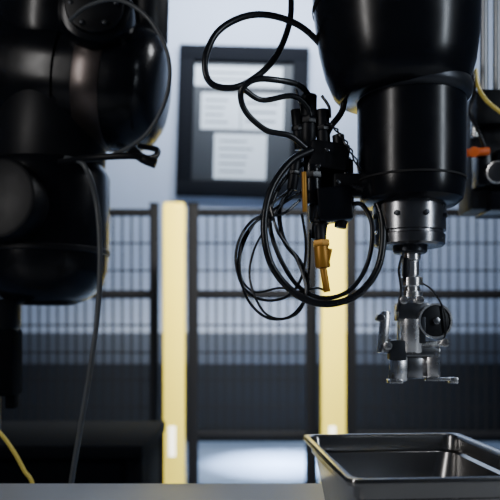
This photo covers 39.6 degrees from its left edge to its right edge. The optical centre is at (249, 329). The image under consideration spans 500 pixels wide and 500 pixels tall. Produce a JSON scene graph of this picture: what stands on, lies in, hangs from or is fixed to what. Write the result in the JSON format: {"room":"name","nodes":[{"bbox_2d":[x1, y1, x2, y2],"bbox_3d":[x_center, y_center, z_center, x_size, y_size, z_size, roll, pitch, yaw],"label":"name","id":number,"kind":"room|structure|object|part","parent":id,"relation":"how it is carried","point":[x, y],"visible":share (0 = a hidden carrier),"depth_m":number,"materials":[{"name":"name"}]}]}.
{"room":"workspace","nodes":[
{"label":"workspace","id":0,"kind":"room"},
{"bbox_2d":[21,0,499,332],"bbox_3d":[0.000,-1.350,7.300,8.800,5.000,0.200,0,0,0],"label":"wall","id":1,"kind":"structure","parent":0,"point":[134,184],"depth_m":7.20,"materials":[{"name":"paint"}]},
{"bbox_2d":[175,44,309,198],"bbox_3d":[-0.078,-2.146,7.162,1.338,1.555,0.065,2,0,0],"label":"notice board","id":2,"kind":"object","parent":1,"relation":"attached to","point":[220,152],"visible":0.8,"depth_m":7.16,"materials":[{"name":"paper"}]},
{"bbox_3d":[-0.666,-2.162,7.160,0.160,1.535,0.058,2,0,0],"label":"frame","id":3,"kind":"part","parent":2,"relation":"part of","materials":[{"name":"black metal"}]},
{"bbox_3d":[-0.097,-1.449,7.160,1.338,0.160,0.060,2,0,0],"label":"frame","id":4,"kind":"part","parent":2,"relation":"part of","materials":[{"name":"black metal"}]},
{"bbox_3d":[-0.058,-2.843,7.160,1.338,0.160,0.060,2,0,0],"label":"frame","id":5,"kind":"part","parent":2,"relation":"part of","materials":[{"name":"black metal"}]},
{"bbox_3d":[0.511,-2.130,7.160,0.160,1.535,0.058,2,0,0],"label":"frame","id":6,"kind":"part","parent":2,"relation":"part of","materials":[{"name":"black metal"}]},
{"bbox_2d":[3,364,499,429],"bbox_3d":[0.000,0.750,7.188,8.400,0.800,0.024,0,0,0],"label":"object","id":7,"kind":"structure","parent":1,"relation":"attached to","point":[25,367],"depth_m":7.17,"materials":[{"name":"paint"}]},
{"bbox_2d":[22,333,499,363],"bbox_3d":[0.000,0.190,7.190,8.400,0.320,0.020,0,0,0],"label":"trim","id":8,"kind":"structure","parent":1,"relation":"attached to","point":[25,336],"depth_m":7.18,"materials":[{"name":"paint"}]},
{"bbox_2d":[186,430,499,441],"bbox_3d":[0.000,1.090,7.165,8.400,0.120,0.022,0,0,0],"label":"baseboard","id":9,"kind":"structure","parent":1,"relation":"attached to","point":[318,431],"depth_m":7.15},
{"bbox_2d":[186,442,499,483],"bbox_3d":[0.000,1.200,2.300,8.800,0.100,10.200,0,0,0],"label":"floor","id":10,"kind":"structure","parent":0,"point":[219,462],"depth_m":6.03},
{"bbox_2d":[0,202,158,420],"bbox_3d":[-1.720,0.118,5.000,2.210,2.063,0.150,0,0,0],"label":"fence panel","id":11,"kind":"object","parent":10,"relation":"on","point":[152,294],"visible":0.54,"depth_m":4.99,"materials":[{"name":"black paint"}]},
{"bbox_3d":[-1.720,-0.260,4.998,2.060,0.055,0.040,0,0,0],"label":"rail","id":12,"kind":"part","parent":11,"relation":"part of","materials":[{"name":"black metal"}]},
{"bbox_3d":[-1.720,-0.845,4.998,2.060,0.050,0.040,0,0,0],"label":"rail","id":13,"kind":"part","parent":11,"relation":"part of","materials":[{"name":"black metal"}]},
{"bbox_3d":[-0.690,0.120,5.000,0.060,2.040,0.060,0,0,0],"label":"post","id":14,"kind":"part","parent":11,"relation":"part of","materials":[{"name":"black metal"}]},
{"bbox_2d":[0,421,164,483],"bbox_3d":[-1.620,0.787,2.900,2.450,0.725,0.700,0,0,0],"label":"workbench","id":15,"kind":"object","parent":10,"relation":"on","point":[110,452],"visible":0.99,"depth_m":2.60,"materials":[{"name":"black metal"}]},
{"bbox_3d":[-0.430,0.810,2.600,0.060,0.680,0.060,0,0,0],"label":"leg","id":16,"kind":"part","parent":15,"relation":"part of","materials":[{"name":"black metal"}]},
{"bbox_3d":[-0.420,0.750,2.900,0.020,0.550,0.600,0,0,0],"label":"panel","id":17,"kind":"part","parent":15,"relation":"part of","materials":[{"name":"black metal"}]},
{"bbox_3d":[-0.430,0.810,3.200,0.060,0.680,0.060,0,0,0],"label":"leg","id":18,"kind":"part","parent":15,"relation":"part of","materials":[{"name":"yellow metal"}]},
{"bbox_2d":[0,0,171,483],"bbox_3d":[-0.382,-0.070,1.438,0.489,2.499,0.447,0,0,0],"label":"robot arm","id":19,"kind":"object","parent":10,"relation":"on","point":[81,81],"visible":1,"depth_m":1.38,"materials":[{"name":"black plastic"}]},
{"bbox_2d":[0,431,34,483],"bbox_3d":[-0.540,0.617,1.352,0.301,1.088,0.126,0,0,0],"label":"cable","id":20,"kind":"object","parent":19,"relation":"hanging from","point":[2,435],"visible":0.88,"depth_m":1.30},
{"bbox_3d":[-0.305,-0.620,1.405,0.147,0.150,0.154,0,0,-5],"label":"motor","id":21,"kind":"part","parent":19,"relation":"part of","materials":[{"name":"black plastic"}]},
{"bbox_2d":[0,484,324,499],"bbox_3d":[0.000,0.700,0.640,2.800,0.900,0.990,0,0,0],"label":"work table","id":22,"kind":"object","parent":10,"relation":"on","point":[7,491],"visible":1,"depth_m":1.07,"materials":[{"name":"metal"}]},
{"bbox_2d":[303,433,499,499],"bbox_3d":[0.202,0.200,0.856,0.230,0.100,0.306,0,0,-5],"label":"pan","id":23,"kind":"object","parent":22,"relation":"on","point":[373,466],"visible":1,"depth_m":0.95,"materials":[{"name":"silver metal"}]},
{"bbox_2d":[163,202,185,483],"bbox_3d":[-0.500,0.156,4.600,0.262,1.988,0.200,0,0,0],"label":"post","id":24,"kind":"object","parent":10,"relation":"on","point":[174,213],"visible":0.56,"depth_m":4.55,"materials":[{"name":"yellow paint"}]},
{"bbox_2d":[187,202,316,483],"bbox_3d":[0.016,0.118,5.000,1.018,2.063,0.150,0,0,0],"label":"fence panel","id":25,"kind":"object","parent":10,"relation":"on","point":[194,294],"visible":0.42,"depth_m":4.98,"materials":[{"name":"black paint"}]},
{"bbox_3d":[-0.410,0.120,5.000,0.075,2.040,0.060,0,0,0],"label":"post","id":26,"kind":"part","parent":25,"relation":"part of","materials":[{"name":"black metal"}]},
{"bbox_3d":[0.015,-0.260,4.998,0.850,0.055,0.040,0,0,0],"label":"rail","id":27,"kind":"part","parent":25,"relation":"part of","materials":[{"name":"black metal"}]},
{"bbox_3d":[0.015,-0.845,4.998,0.850,0.050,0.040,0,0,0],"label":"rail","id":28,"kind":"part","parent":25,"relation":"part of","materials":[{"name":"black metal"}]},
{"bbox_3d":[0.015,0.750,4.998,0.850,0.045,0.040,0,0,0],"label":"rail","id":29,"kind":"part","parent":25,"relation":"part of","materials":[{"name":"black metal"}]},
{"bbox_3d":[0.440,0.120,5.000,0.080,2.040,0.060,0,0,0],"label":"post","id":30,"kind":"part","parent":25,"relation":"part of","materials":[{"name":"black metal"}]},
{"bbox_2d":[320,224,345,483],"bbox_3d":[0.550,0.156,4.600,0.280,1.988,0.200,0,0,0],"label":"post","id":31,"kind":"object","parent":10,"relation":"on","point":[332,319],"visible":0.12,"depth_m":4.55,"materials":[{"name":"yellow paint"}]},
{"bbox_2d":[346,206,499,437],"bbox_3d":[1.764,0.118,5.000,2.222,2.063,0.150,0,0,0],"label":"fence panel","id":32,"kind":"object","parent":10,"relation":"on","point":[351,242],"visible":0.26,"depth_m":5.00,"materials":[{"name":"black paint"}]},
{"bbox_3d":[0.730,0.120,5.000,0.065,2.040,0.060,0,0,0],"label":"post","id":33,"kind":"part","parent":32,"relation":"part of","materials":[{"name":"black metal"}]},
{"bbox_3d":[1.765,-0.845,4.998,2.070,0.050,0.040,0,0,0],"label":"rail","id":34,"kind":"part","parent":32,"relation":"part of","materials":[{"name":"black metal"}]},
{"bbox_3d":[1.765,0.750,4.998,2.070,0.045,0.040,0,0,0],"label":"rail","id":35,"kind":"part","parent":32,"relation":"part of","materials":[{"name":"black metal"}]},
{"bbox_3d":[1.765,-0.260,4.998,2.070,0.055,0.040,0,0,0],"label":"rail","id":36,"kind":"part","parent":32,"relation":"part of","materials":[{"name":"black metal"}]},
{"bbox_3d":[0.000,-3.900,2.300,8.800,0.100,10.200,0,0,0],"label":"ceiling","id":37,"kind":"structure","parent":0,"visible":0},
{"bbox_3d":[0.100,-2.585,1.300,4.240,2.530,0.720,0,0,0],"label":"gantry","id":38,"kind":"object","parent":37,"relation":"hanging from","visible":0},
{"bbox_2d":[201,0,480,320],"bbox_3d":[0.160,-0.666,0.956,0.439,1.308,0.327,0,0,0],"label":"robot arm","id":39,"kind":"object","parent":38,"relation":"hanging from","point":[405,68],"visible":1,"depth_m":0.86},
{"bbox_3d":[0.105,-0.184,0.915,0.055,0.085,0.020,0,0,0],"label":"bracket plate","id":40,"kind":"part","parent":39,"relation":"part of","materials":[{"name":"black plastic"}]},
{"bbox_3d":[0.132,-0.187,0.900,0.050,0.030,0.020,0,0,0],"label":"bracket arm","id":41,"kind":"part","parent":39,"relation":"part of","materials":[{"name":"black plastic"}]},
{"bbox_2d":[375,253,457,383],"bbox_3d":[0.214,-0.015,0.898,0.105,0.167,0.035,0,0,0],"label":"gripper","id":42,"kind":"object","parent":39,"relation":"attached to","point":[410,356],"depth_m":0.89,"materials":[{"name":"silver metal"}]},
{"bbox_2d":[458,0,499,218],"bbox_3d":[0.534,-0.784,1.483,0.193,1.072,0.194,0,0,0],"label":"valve","id":43,"kind":"object","parent":38,"relation":"hanging from","point":[481,200],"visible":0.93,"depth_m":1.46,"materials":[{"name":"metal"}]},
{"bbox_3d":[0.458,-0.364,1.420,0.022,0.036,0.067,0,0,18],"label":"orange knob","id":44,"kind":"part","parent":43,"relation":"part of","materials":[{"name":"plastic"}]},
{"bbox_3d":[0.462,-0.361,1.410,0.048,0.020,0.016,0,0,0],"label":"orange lever","id":45,"kind":"part","parent":43,"relation":"part of","materials":[{"name":"plastic"}]}
]}

